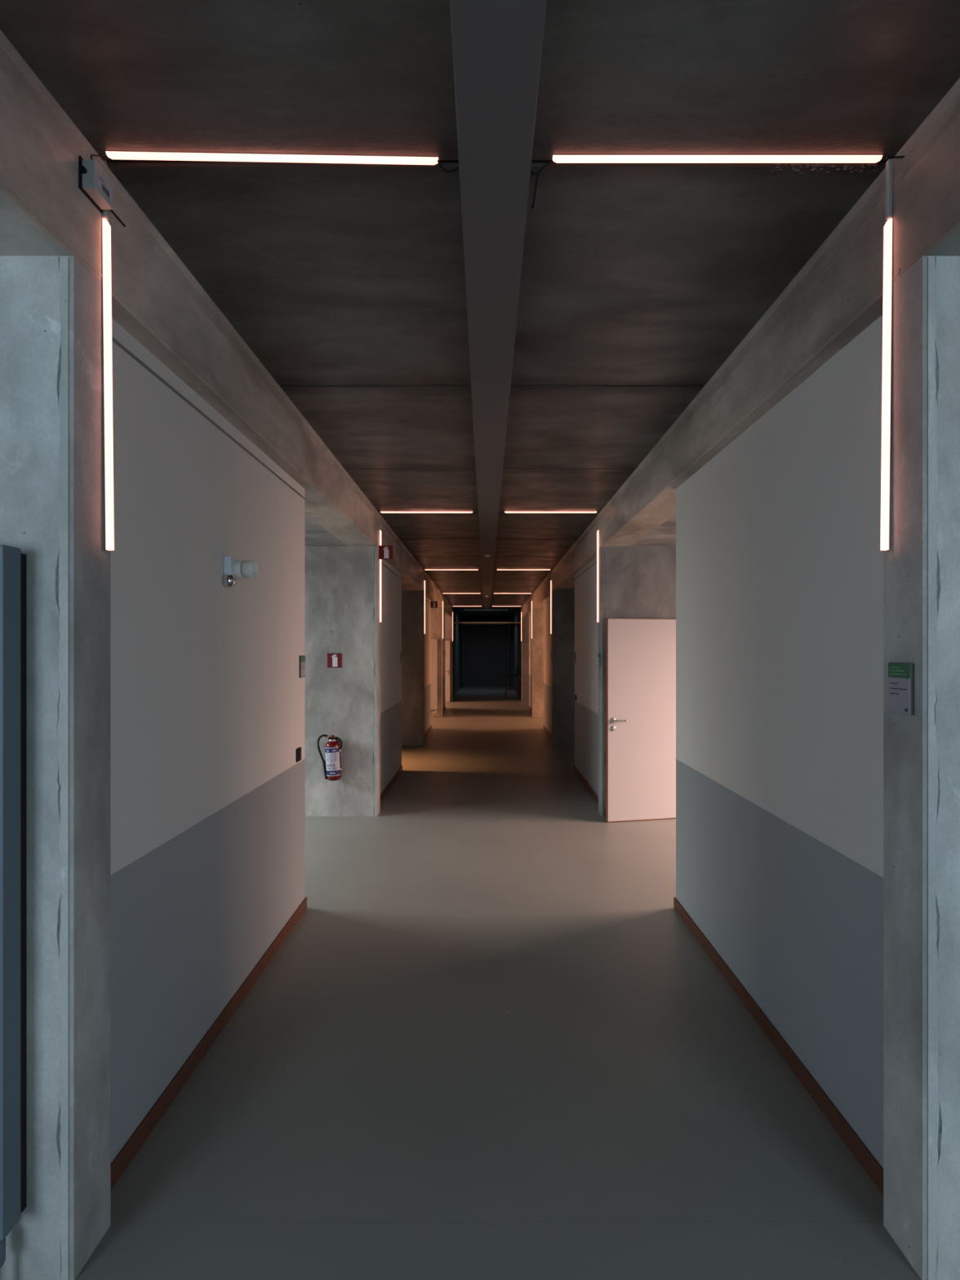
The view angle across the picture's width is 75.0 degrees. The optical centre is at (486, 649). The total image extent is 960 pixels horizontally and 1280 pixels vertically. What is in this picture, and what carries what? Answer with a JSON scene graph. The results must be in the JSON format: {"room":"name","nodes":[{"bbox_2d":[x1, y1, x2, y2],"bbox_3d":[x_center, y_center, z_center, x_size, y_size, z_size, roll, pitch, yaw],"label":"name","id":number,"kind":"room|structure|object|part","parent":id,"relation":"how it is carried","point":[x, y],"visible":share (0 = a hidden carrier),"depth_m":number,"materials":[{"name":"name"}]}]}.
{"room":"building corridor","nodes":[
{"label":"building corridor","id":0,"kind":"room"},
{"bbox_2d":[111,318,304,1163],"bbox_3d":[-1.240,0.322,2.977,0.100,2.756,2.255,0,0,0],"label":"wall","id":1,"kind":"structure","parent":0,"point":[207,691],"depth_m":2.52,"materials":[{"name":"paint"}]},
{"bbox_2d":[111,897,306,1190],"bbox_3d":[-2.689,1.664,2.982,3.022,0.072,2.267,0,0,0],"label":"baseboard","id":2,"kind":"structure","parent":1,"relation":"attached to","point":[122,1161],"depth_m":2.50,"materials":[{"name":"brown wood"}]},
{"bbox_2d":[222,555,257,587],"bbox_3d":[-1.129,-0.353,2.874,0.121,0.144,0.121,0,0,0],"label":"holder","id":3,"kind":"object","parent":1,"relation":"attached to","point":[233,569],"visible":1,"depth_m":2.86,"materials":[{"name":"white plastic"}]},
{"bbox_3d":[-1.174,-0.370,2.862,0.032,0.110,0.065,0,0,0],"label":"plate","id":4,"kind":"part","parent":3,"relation":"part of","materials":[{"name":"white plastic"}]},
{"bbox_2d":[296,746,301,762],"bbox_3d":[-1.184,0.662,3.952,0.012,0.084,0.084,0,0,0],"label":"light switch","id":5,"kind":"object","parent":1,"relation":"attached to","point":[299,749],"visible":1,"depth_m":3.93,"materials":[{"name":"black plastic"}]},
{"bbox_2d":[298,655,305,677],"bbox_3d":[-1.183,0.108,4.025,0.013,0.142,0.094,0,0,0],"label":"room sign","id":6,"kind":"object","parent":1,"relation":"attached to","point":[301,658],"visible":1,"depth_m":4.00,"materials":[{"name":"grey plastic"}]},
{"bbox_2d":[304,514,346,546],"bbox_3d":[-2.804,-1.155,5.239,2.791,0.200,2.270,0,0,0],"label":"ceiling","id":7,"kind":"structure","parent":0,"point":[315,535],"depth_m":5.83,"materials":[{"name":"concrete"}]},
{"bbox_2d":[380,559,401,794],"bbox_3d":[-1.240,0.322,7.676,0.100,2.756,2.255,0,0,0],"label":"wall","id":8,"kind":"structure","parent":0,"point":[391,581],"depth_m":7.79,"materials":[{"name":"paint"}]},
{"bbox_2d":[380,764,402,801],"bbox_3d":[-2.689,1.664,7.683,3.022,0.072,2.267,0,0,0],"label":"baseboard","id":9,"kind":"structure","parent":8,"relation":"attached to","point":[388,787],"depth_m":7.72,"materials":[{"name":"brown wood"}]},
{"bbox_2d":[400,652,402,662],"bbox_3d":[-1.183,0.108,8.725,0.013,0.142,0.094,0,0,0],"label":"room sign","id":10,"kind":"object","parent":8,"relation":"attached to","point":[401,653],"visible":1,"depth_m":8.68,"materials":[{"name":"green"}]},
{"bbox_2d":[424,595,431,733],"bbox_3d":[-1.240,0.322,12.377,0.100,2.756,2.255,0,0,0],"label":"wall","id":11,"kind":"structure","parent":0,"point":[428,606],"depth_m":12.84,"materials":[{"name":"paint"}]},
{"bbox_2d":[424,724,431,737],"bbox_3d":[-2.689,1.664,12.383,3.022,0.072,2.267,0,0,0],"label":"baseboard","id":12,"kind":"structure","parent":11,"relation":"attached to","point":[430,726],"depth_m":12.71,"materials":[{"name":"brown wood"}]},
{"bbox_2d":[431,601,437,608],"bbox_3d":[-1.117,-0.972,13.424,0.144,0.142,0.016,0,0,0],"label":"fire extinguisher sign","id":13,"kind":"object","parent":11,"relation":"attached to","point":[433,604],"visible":1,"depth_m":13.42,"materials":[{"name":"red plastic"}]},
{"bbox_2d":[442,612,444,709],"bbox_3d":[-1.240,0.322,17.076,0.100,2.756,2.255,0,0,0],"label":"wall","id":14,"kind":"structure","parent":0,"point":[443,638],"depth_m":17.54,"materials":[{"name":"paint"}]},
{"bbox_2d":[451,605,460,697],"bbox_3d":[-1.340,0.045,24.575,0.320,3.310,7.851,0,0,0],"label":"wall","id":15,"kind":"structure","parent":0,"point":[456,615],"depth_m":24.45,"materials":[{"name":"paint"}]},
{"bbox_2d":[0,0,959,605],"bbox_3d":[0.000,-1.594,8.746,8.600,0.302,23.845,0,0,0],"label":"ceiling","id":16,"kind":"structure","parent":0,"point":[346,282],"depth_m":1.96,"materials":[{"name":"concrete"}]},
{"bbox_2d":[0,29,452,617],"bbox_3d":[-1.258,-1.260,8.836,0.302,0.410,23.625,0,0,0],"label":"beam","id":17,"kind":"structure","parent":16,"relation":"attached to","point":[157,300],"depth_m":2.11,"materials":[{"name":"concrete"}]},
{"bbox_2d":[78,155,114,213],"bbox_3d":[-1.088,-1.301,1.748,0.043,0.088,0.104,0,0,0],"label":"box","id":18,"kind":"object","parent":17,"relation":"attached to","point":[94,182],"visible":1,"depth_m":1.72,"materials":[{"name":"grey plastic"}]},
{"bbox_3d":[-1.106,-1.301,1.750,0.006,0.088,0.100,0,0,0],"label":"plate","id":19,"kind":"part","parent":18,"relation":"part of","materials":[{"name":"black plastic"}]},
{"bbox_2d":[90,154,106,159],"bbox_3d":[-1.106,-1.393,1.786,0.021,0.094,0.067,0,0,0],"label":"cable","id":20,"kind":"object","parent":18,"relation":"attached to","point":[91,155],"visible":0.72,"depth_m":1.79,"materials":[{"name":"black plastic"}]},
{"bbox_2d":[99,176,108,196],"bbox_3d":[-1.067,-1.293,1.746,0.001,0.031,0.045,0,0,0],"label":"print","id":21,"kind":"object","parent":18,"relation":"attached to","point":[104,183],"depth_m":1.74,"materials":[{"name":"grey paper"}]},
{"bbox_2d":[110,209,125,226],"bbox_3d":[-1.107,-1.298,1.859,0.005,0.006,0.115,0,0,0],"label":"cable","id":22,"kind":"object","parent":17,"relation":"attached to","point":[112,211],"visible":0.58,"depth_m":1.88,"materials":[{"name":"black plastic"}]},
{"bbox_2d":[105,151,438,164],"bbox_3d":[-0.621,-1.438,1.827,0.963,0.015,0.017,0,0,-1],"label":"recessed light","id":23,"kind":"object","parent":16,"relation":"in","point":[125,155],"visible":1,"depth_m":1.82,"materials":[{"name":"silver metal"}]},
{"bbox_2d":[380,511,472,513],"bbox_3d":[-0.621,-1.438,6.530,0.963,0.015,0.015,0,0,0],"label":"recessed light","id":24,"kind":"object","parent":16,"relation":"in","point":[382,512],"visible":1,"depth_m":6.52,"materials":[{"name":"grey plastic"}]},
{"bbox_2d":[380,511,472,513],"bbox_3d":[-0.621,-1.437,6.530,0.961,0.013,0.013,0,0,0],"label":"diffuser","id":25,"kind":"object","parent":24,"relation":"attached to","point":[380,512],"depth_m":6.53,"materials":[{"name":"white plastic"}]},
{"bbox_2d":[424,568,478,570],"bbox_3d":[-0.621,-1.438,11.230,0.963,0.015,0.015,0,0,0],"label":"recessed light","id":26,"kind":"object","parent":16,"relation":"in","point":[424,569],"visible":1,"depth_m":11.22,"materials":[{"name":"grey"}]},
{"bbox_2d":[425,569,477,570],"bbox_3d":[-0.621,-1.437,11.230,0.961,0.013,0.013,0,0,0],"label":"diffuser","id":27,"kind":"object","parent":26,"relation":"attached to","point":[425,570],"depth_m":11.23,"materials":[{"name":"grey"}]},
{"bbox_2d":[453,605,481,606],"bbox_3d":[-0.621,-1.438,20.630,0.963,0.015,0.015,0,0,0],"label":"recessed light","id":28,"kind":"object","parent":16,"relation":"in","point":[453,606],"visible":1,"depth_m":20.62,"materials":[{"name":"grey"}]},
{"bbox_2d":[449,0,546,608],"bbox_3d":[0.025,-1.402,8.812,0.203,0.084,23.574,0,0,0],"label":"ceiling beam","id":29,"kind":"structure","parent":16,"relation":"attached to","point":[497,44],"depth_m":1.84,"materials":[{"name":"grey paint"}]},
{"bbox_2d":[437,160,458,173],"bbox_3d":[-0.111,-1.419,1.837,0.066,0.029,0.009,0,0,-9],"label":"cable","id":30,"kind":"object","parent":29,"relation":"attached to","point":[440,166],"visible":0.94,"depth_m":1.84,"materials":[{"name":"black plastic"}]},
{"bbox_2d":[483,598,490,607],"bbox_3d":[0.025,-1.402,18.274,0.203,0.084,3.399,0,0,0],"label":"tray","id":31,"kind":"object","parent":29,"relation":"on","point":[486,602],"depth_m":18.09,"materials":[{"name":"grey paint"}]},
{"bbox_2d":[482,585,492,598],"bbox_3d":[0.025,-1.402,14.874,0.203,0.084,3.399,0,0,0],"label":"tray","id":32,"kind":"object","parent":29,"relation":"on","point":[486,589],"depth_m":14.55,"materials":[{"name":"grey paint"}]},
{"bbox_2d":[480,562,493,585],"bbox_3d":[0.025,-1.402,11.474,0.203,0.084,3.399,0,0,0],"label":"tray","id":33,"kind":"object","parent":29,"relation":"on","point":[487,568],"depth_m":11.13,"materials":[{"name":"grey paint"}]},
{"bbox_2d":[478,516,498,563],"bbox_3d":[0.025,-1.402,8.074,0.203,0.084,3.399,0,0,0],"label":"tray","id":34,"kind":"object","parent":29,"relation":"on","point":[488,526],"depth_m":7.57,"materials":[{"name":"grey paint"}]},
{"bbox_2d":[470,364,512,516],"bbox_3d":[0.025,-1.402,4.674,0.203,0.084,3.399,0,0,0],"label":"tray","id":35,"kind":"object","parent":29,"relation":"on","point":[491,384],"depth_m":3.82,"materials":[{"name":"grey paint"}]},
{"bbox_2d":[449,0,546,364],"bbox_3d":[0.025,-1.402,-0.001,0.203,0.084,5.949,0,0,0],"label":"tray","id":36,"kind":"object","parent":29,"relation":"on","point":[497,44],"depth_m":1.69,"materials":[{"name":"grey paint"}]},
{"bbox_2d":[530,160,552,174],"bbox_3d":[0.162,-1.413,1.829,0.069,0.043,0.006,0,0,0],"label":"cable","id":37,"kind":"object","parent":29,"relation":"attached to","point":[551,161],"visible":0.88,"depth_m":1.83,"materials":[{"name":"black plastic"}]},
{"bbox_2d":[531,173,538,208],"bbox_3d":[0.150,-1.418,1.931,0.006,0.052,0.201,0,0,-1],"label":"cable","id":38,"kind":"object","parent":37,"relation":"hanging from","point":[532,206],"visible":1,"depth_m":1.90,"materials":[{"name":"black plastic"}]},
{"bbox_2d":[492,605,520,606],"bbox_3d":[0.676,-1.438,20.630,0.963,0.015,0.015,0,0,0],"label":"recessed light","id":39,"kind":"object","parent":16,"relation":"in","point":[492,606],"visible":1,"depth_m":20.62,"materials":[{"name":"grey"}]},
{"bbox_2d":[497,568,550,570],"bbox_3d":[0.676,-1.438,11.230,0.963,0.015,0.015,0,0,0],"label":"recessed light","id":40,"kind":"object","parent":16,"relation":"in","point":[497,569],"visible":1,"depth_m":11.22,"materials":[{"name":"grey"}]},
{"bbox_2d":[497,569,550,570],"bbox_3d":[0.676,-1.437,11.230,0.961,0.013,0.013,0,0,0],"label":"diffuser","id":41,"kind":"object","parent":40,"relation":"attached to","point":[497,570],"depth_m":11.23,"materials":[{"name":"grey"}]},
{"bbox_2d":[504,511,596,513],"bbox_3d":[0.676,-1.438,6.530,0.963,0.015,0.015,0,0,0],"label":"recessed light","id":42,"kind":"object","parent":16,"relation":"in","point":[506,512],"visible":1,"depth_m":6.52,"materials":[{"name":"grey plastic"}]},
{"bbox_2d":[504,511,596,513],"bbox_3d":[0.676,-1.437,6.530,0.961,0.013,0.013,0,0,0],"label":"diffuser","id":43,"kind":"object","parent":42,"relation":"attached to","point":[504,512],"depth_m":6.53,"materials":[{"name":"white plastic"}]},
{"bbox_2d":[551,154,882,163],"bbox_3d":[0.676,-1.438,1.830,0.963,0.015,0.015,0,0,0],"label":"recessed light","id":44,"kind":"object","parent":16,"relation":"in","point":[558,158],"visible":1,"depth_m":1.82,"materials":[{"name":"grey plastic"}]},
{"bbox_2d":[521,77,959,617],"bbox_3d":[1.323,-1.260,8.836,0.302,0.411,23.625,0,0,0],"label":"beam","id":45,"kind":"structure","parent":16,"relation":"attached to","point":[837,293],"depth_m":2.29,"materials":[{"name":"concrete"}]},
{"bbox_2d":[886,155,904,158],"bbox_3d":[1.185,-1.427,1.810,0.047,0.007,0.007,0,0,7],"label":"cable","id":46,"kind":"object","parent":45,"relation":"attached to","point":[895,157],"visible":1,"depth_m":1.81,"materials":[{"name":"black plastic"}]},
{"bbox_2d":[454,605,518,614],"bbox_3d":[0.000,-1.710,24.724,3.200,0.200,8.151,0,0,0],"label":"ceiling","id":47,"kind":"structure","parent":0,"point":[461,610],"depth_m":25.78,"materials":[{"name":"paint"}]},
{"bbox_2d":[460,614,512,687],"bbox_3d":[0.000,0.045,28.600,3.000,3.310,0.200,0,0,0],"label":"wall","id":48,"kind":"structure","parent":0,"point":[511,615],"depth_m":28.50,"materials":[{"name":"paint"}]},
{"bbox_2d":[461,615,510,687],"bbox_3d":[-0.010,0.065,28.538,2.240,3.270,0.165,0,0,0],"label":"window","id":49,"kind":"structure","parent":48,"relation":"in","point":[485,647],"depth_m":28.53,"materials":[{"name":"black glass"}]},
{"bbox_3d":[-0.970,-1.425,28.565,0.220,0.290,0.030,0,0,0],"label":"transom panel","id":50,"kind":"part","parent":49,"relation":"part of","materials":[{"name":"black glass"}]},
{"bbox_3d":[-0.010,-1.425,28.565,1.660,0.290,0.030,0,0,0],"label":"transom panel","id":51,"kind":"part","parent":49,"relation":"part of","materials":[{"name":"black glass"}]},
{"bbox_3d":[0.950,-1.425,28.565,0.220,0.290,0.030,0,0,0],"label":"transom panel","id":52,"kind":"part","parent":49,"relation":"part of","materials":[{"name":"black glass"}]},
{"bbox_2d":[75,686,920,1279],"bbox_3d":[0.000,1.825,13.412,8.600,0.250,33.176,0,0,0],"label":"floor","id":53,"kind":"structure","parent":0,"point":[373,1106],"depth_m":2.41,"materials":[{"name":"grey concrete"}]},
{"bbox_2d":[0,255,111,1279],"bbox_3d":[-2.655,0.320,1.760,3.091,2.758,0.179,0,0,0],"label":"concrete column","id":54,"kind":"structure","parent":53,"relation":"on","point":[52,448],"depth_m":1.67,"materials":[{"name":"grey concrete"}]},
{"bbox_2d":[0,544,26,1279],"bbox_3d":[-1.526,0.716,1.628,0.600,1.968,0.086,0,0,0],"label":"panel radiator","id":55,"kind":"object","parent":54,"relation":"attached to","point":[13,564],"visible":1,"depth_m":1.62,"materials":[{"name":"grey metal"}]},
{"bbox_3d":[-1.525,0.618,1.661,0.592,1.745,0.022,0,0,0],"label":"frame","id":56,"kind":"part","parent":55,"relation":"part of","materials":[{"name":"black metal"}]},
{"bbox_2d":[102,209,114,551],"bbox_3d":[-1.095,-0.812,1.810,0.018,1.047,0.017,-1,0,0],"label":"lamp","id":57,"kind":"object","parent":54,"relation":"attached to","point":[106,228],"visible":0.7,"depth_m":1.80,"materials":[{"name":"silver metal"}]},
{"bbox_2d":[304,546,380,816],"bbox_3d":[-2.655,0.320,6.460,3.091,2.758,0.179,0,0,0],"label":"concrete column","id":58,"kind":"structure","parent":53,"relation":"on","point":[342,583],"depth_m":6.37,"materials":[{"name":"grey concrete"}]},
{"bbox_2d":[317,734,342,780],"bbox_3d":[-1.566,1.081,6.277,0.222,0.458,0.162,0,0,-31],"label":"fire extinguisher","id":59,"kind":"object","parent":58,"relation":"attached to","point":[332,764],"visible":1,"depth_m":6.24,"materials":[{"name":"red metal"}]},
{"bbox_3d":[-1.482,0.934,6.287,0.074,0.121,0.019,0,0,5],"label":"handle","id":60,"kind":"part","parent":59,"relation":"part of","materials":[{"name":"black plastic"}]},
{"bbox_2d":[327,653,342,667],"bbox_3d":[-1.545,0.108,6.372,0.148,0.148,0.004,0,0,0],"label":"fire extinguisher sign","id":61,"kind":"object","parent":58,"relation":"attached to","point":[334,660],"visible":1,"depth_m":6.37,"materials":[{"name":"red plastic"}]},
{"bbox_2d":[379,521,381,622],"bbox_3d":[-1.100,-0.811,6.510,0.017,1.047,0.017,0,0,0],"label":"lamp","id":62,"kind":"object","parent":58,"relation":"attached to","point":[380,522],"visible":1,"depth_m":6.50,"materials":[{"name":"grey plastic"}]},
{"bbox_2d":[378,545,392,559],"bbox_3d":[-1.034,-1.006,6.459,0.144,0.142,0.016,0,0,0],"label":"fire extinguisher sign","id":63,"kind":"object","parent":58,"relation":"attached to","point":[385,552],"visible":1,"depth_m":6.45,"materials":[{"name":"red plastic"}]},
{"bbox_2d":[401,590,424,746],"bbox_3d":[-2.655,0.320,11.160,3.091,2.758,0.179,0,0,0],"label":"concrete column","id":64,"kind":"structure","parent":53,"relation":"on","point":[412,601],"depth_m":11.07,"materials":[{"name":"grey concrete"}]},
{"bbox_2d":[424,575,425,633],"bbox_3d":[-1.100,-0.811,11.210,0.017,1.047,0.017,0,0,0],"label":"lamp","id":65,"kind":"object","parent":64,"relation":"attached to","point":[424,575],"visible":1,"depth_m":11.20,"materials":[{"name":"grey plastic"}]},
{"bbox_2d":[431,608,442,717],"bbox_3d":[-2.655,0.320,15.860,3.091,2.758,0.179,0,0,0],"label":"concrete column","id":66,"kind":"structure","parent":53,"relation":"on","point":[436,613],"depth_m":15.77,"materials":[{"name":"grey concrete"}]},
{"bbox_2d":[431,639,437,717],"bbox_3d":[-1.526,0.716,15.728,0.600,1.968,0.086,0,0,0],"label":"panel radiator","id":67,"kind":"object","parent":66,"relation":"attached to","point":[433,642],"visible":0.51,"depth_m":15.68,"materials":[{"name":"grey metal"}]},
{"bbox_2d":[442,597,443,638],"bbox_3d":[-1.100,-0.811,15.910,0.017,1.047,0.017,0,0,0],"label":"lamp","id":68,"kind":"object","parent":66,"relation":"attached to","point":[442,597],"visible":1,"depth_m":15.90,"materials":[{"name":"grey plastic"}]},
{"bbox_2d":[444,640,450,702],"bbox_3d":[-1.643,0.693,20.331,0.945,2.006,0.109,0,0,2],"label":"door","id":69,"kind":"structure","parent":53,"relation":"on","point":[447,642],"depth_m":20.33,"materials":[{"name":"laminate"}]},
{"bbox_2d":[444,617,452,702],"bbox_3d":[-2.655,0.320,20.560,3.091,2.758,0.179,0,0,0],"label":"concrete column","id":70,"kind":"structure","parent":53,"relation":"on","point":[448,621],"depth_m":20.48,"materials":[{"name":"grey concrete"}]},
{"bbox_2d":[452,608,453,640],"bbox_3d":[-1.100,-0.811,20.610,0.017,1.047,0.017,0,0,0],"label":"lamp","id":71,"kind":"object","parent":70,"relation":"attached to","point":[452,609],"visible":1,"depth_m":20.60,"materials":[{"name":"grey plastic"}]},
{"bbox_2d":[504,665,519,698],"bbox_3d":[0.910,1.121,22.100,0.499,1.163,0.470,0,0,0],"label":"bar stool","id":72,"kind":"object","parent":53,"relation":"on","point":[517,674],"visible":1,"depth_m":21.94,"materials":[{"name":"black wood"}]},
{"bbox_3d":[0.740,1.300,21.927,0.188,0.806,0.042,0,0,-36],"label":"leg","id":73,"kind":"part","parent":72,"relation":"part of","materials":[{"name":"brown wood"}]},
{"bbox_3d":[0.930,0.890,22.100,0.430,0.030,0.410,0,0,0],"label":"seat","id":74,"kind":"part","parent":72,"relation":"part of","materials":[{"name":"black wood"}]},
{"bbox_3d":[1.101,1.300,21.927,0.042,0.805,0.158,0,0,-43],"label":"leg","id":75,"kind":"part","parent":72,"relation":"part of","materials":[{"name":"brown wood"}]},
{"bbox_2d":[521,617,528,702],"bbox_3d":[2.687,0.320,20.560,3.026,2.758,0.179,0,0,0],"label":"concrete column","id":76,"kind":"structure","parent":53,"relation":"on","point":[525,621],"depth_m":20.48,"materials":[{"name":"grey concrete"}]},
{"bbox_2d":[520,612,521,640],"bbox_3d":[1.165,-0.853,20.610,0.017,1.130,0.017,0,0,0],"label":"lamp","id":77,"kind":"object","parent":76,"relation":"attached to","point":[521,612],"visible":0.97,"depth_m":20.61,"materials":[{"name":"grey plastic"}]},
{"bbox_2d":[532,608,543,717],"bbox_3d":[2.687,0.320,15.860,3.026,2.758,0.179,0,0,0],"label":"concrete column","id":78,"kind":"structure","parent":53,"relation":"on","point":[537,613],"depth_m":15.77,"materials":[{"name":"grey concrete"}]},
{"bbox_2d":[531,594,532,638],"bbox_3d":[1.165,-0.853,15.910,0.017,1.130,0.017,0,0,0],"label":"lamp","id":79,"kind":"object","parent":78,"relation":"attached to","point":[531,594],"visible":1,"depth_m":15.90,"materials":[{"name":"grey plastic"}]},
{"bbox_2d":[551,590,574,746],"bbox_3d":[2.687,0.320,11.160,3.026,2.758,0.179,0,0,0],"label":"concrete column","id":80,"kind":"structure","parent":53,"relation":"on","point":[562,635],"depth_m":11.07,"materials":[{"name":"grey concrete"}]},
{"bbox_2d":[550,570,551,633],"bbox_3d":[1.165,-0.853,11.210,0.017,1.130,0.017,0,0,0],"label":"lamp","id":81,"kind":"object","parent":80,"relation":"attached to","point":[551,571],"visible":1,"depth_m":11.20,"materials":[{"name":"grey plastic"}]},
{"bbox_2d":[550,581,551,633],"bbox_3d":[1.164,-0.767,11.210,0.015,0.956,0.016,0,0,0],"label":"diffuser","id":82,"kind":"object","parent":81,"relation":"attached to","point":[550,581],"depth_m":11.21,"materials":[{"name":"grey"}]},
{"bbox_2d":[598,546,675,816],"bbox_3d":[2.687,0.320,6.460,3.026,2.758,0.179,0,0,0],"label":"concrete column","id":83,"kind":"structure","parent":53,"relation":"on","point":[636,582],"depth_m":6.37,"materials":[{"name":"grey concrete"}]},
{"bbox_2d":[596,513,599,622],"bbox_3d":[1.165,-0.853,6.510,0.017,1.130,0.017,0,0,0],"label":"lamp","id":84,"kind":"object","parent":83,"relation":"attached to","point":[597,531],"visible":1,"depth_m":6.50,"materials":[{"name":"grey plastic"}]},
{"bbox_2d":[596,530,598,622],"bbox_3d":[1.164,-0.767,6.510,0.015,0.956,0.016,0,0,0],"label":"diffuser","id":85,"kind":"object","parent":84,"relation":"attached to","point":[597,531],"depth_m":6.50,"materials":[{"name":"white plastic"}]},
{"bbox_2d":[597,653,600,666],"bbox_3d":[1.167,0.108,6.459,0.013,0.142,0.094,0,0,0],"label":"room sign","id":86,"kind":"object","parent":83,"relation":"attached to","point":[598,654],"visible":1,"depth_m":6.43,"materials":[{"name":"green"}]},
{"bbox_2d":[605,617,675,822],"bbox_3d":[1.661,0.693,6.225,0.945,2.006,0.109,0,0,-11],"label":"door","id":87,"kind":"structure","parent":83,"relation":"attached to","point":[641,653],"depth_m":6.21,"materials":[{"name":"laminate"}]},
{"bbox_3d":[1.318,0.696,6.131,0.144,0.021,0.057,0,0,-11],"label":"lever","id":88,"kind":"part","parent":87,"relation":"part of","materials":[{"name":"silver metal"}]},
{"bbox_2d":[883,255,959,1279],"bbox_3d":[2.687,0.320,1.760,3.026,2.758,0.179,0,0,0],"label":"concrete column","id":89,"kind":"structure","parent":53,"relation":"on","point":[922,563],"depth_m":1.68,"materials":[{"name":"grey concrete"}]},
{"bbox_2d":[880,159,893,551],"bbox_3d":[1.161,-0.853,1.810,0.018,1.130,0.017,1,0,0],"label":"lamp","id":90,"kind":"object","parent":89,"relation":"attached to","point":[888,227],"visible":1,"depth_m":1.80,"materials":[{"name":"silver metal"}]},
{"bbox_2d":[888,662,914,715],"bbox_3d":[1.167,0.108,1.759,0.013,0.142,0.094,0,0,0],"label":"room sign","id":91,"kind":"object","parent":89,"relation":"attached to","point":[900,675],"visible":1,"depth_m":1.75,"materials":[{"name":"grey plastic"}]},
{"bbox_2d":[512,605,522,698],"bbox_3d":[1.357,0.045,24.575,0.285,3.310,7.851,0,0,0],"label":"wall","id":92,"kind":"structure","parent":0,"point":[517,642],"depth_m":24.44,"materials":[{"name":"paint"}]},
{"bbox_2d":[453,622,520,623],"bbox_3d":[0.020,-0.930,21.300,2.370,0.051,0.052,0,0,0],"label":"ceiling bar","id":93,"kind":"object","parent":92,"relation":"attached to","point":[453,622],"visible":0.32,"depth_m":21.28,"materials":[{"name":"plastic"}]},
{"bbox_2d":[528,611,532,709],"bbox_3d":[1.297,0.322,17.076,0.100,2.756,2.255,0,0,0],"label":"wall","id":94,"kind":"structure","parent":0,"point":[530,613],"depth_m":17.66,"materials":[{"name":"paint"}]},
{"bbox_2d":[543,595,551,733],"bbox_3d":[1.297,0.322,12.377,0.100,2.756,2.255,0,0,0],"label":"wall","id":95,"kind":"structure","parent":0,"point":[547,635],"depth_m":12.72,"materials":[{"name":"paint"}]},
{"bbox_2d":[542,724,551,738],"bbox_3d":[2.717,1.664,12.383,2.965,0.072,2.267,0,0,0],"label":"baseboard","id":96,"kind":"structure","parent":95,"relation":"attached to","point":[544,726],"depth_m":12.60,"materials":[{"name":"brown wood"}]},
{"bbox_2d":[574,556,598,795],"bbox_3d":[1.297,0.322,7.676,0.100,2.756,2.255,0,0,0],"label":"wall","id":97,"kind":"structure","parent":0,"point":[586,625],"depth_m":7.76,"materials":[{"name":"paint"}]},
{"bbox_2d":[573,764,598,803],"bbox_3d":[2.717,1.664,7.683,2.965,0.072,2.267,0,0,0],"label":"baseboard","id":98,"kind":"structure","parent":97,"relation":"attached to","point":[588,786],"depth_m":7.68,"materials":[{"name":"brown wood"}]},
{"bbox_2d":[631,514,675,546],"bbox_3d":[2.837,-1.155,5.239,2.726,0.200,2.270,0,0,0],"label":"ceiling","id":99,"kind":"structure","parent":0,"point":[664,535],"depth_m":5.83,"materials":[{"name":"concrete"}]},
{"bbox_2d":[675,315,883,1168],"bbox_3d":[1.297,0.322,2.977,0.100,2.756,2.255,0,0,0],"label":"wall","id":100,"kind":"structure","parent":0,"point":[780,557],"depth_m":2.53,"materials":[{"name":"paint"}]},
{"bbox_2d":[673,897,883,1195],"bbox_3d":[2.717,1.664,2.982,2.965,0.072,2.267,0,0,0],"label":"baseboard","id":101,"kind":"structure","parent":100,"relation":"attached to","point":[868,1162],"depth_m":2.49,"materials":[{"name":"brown wood"}]}
]}

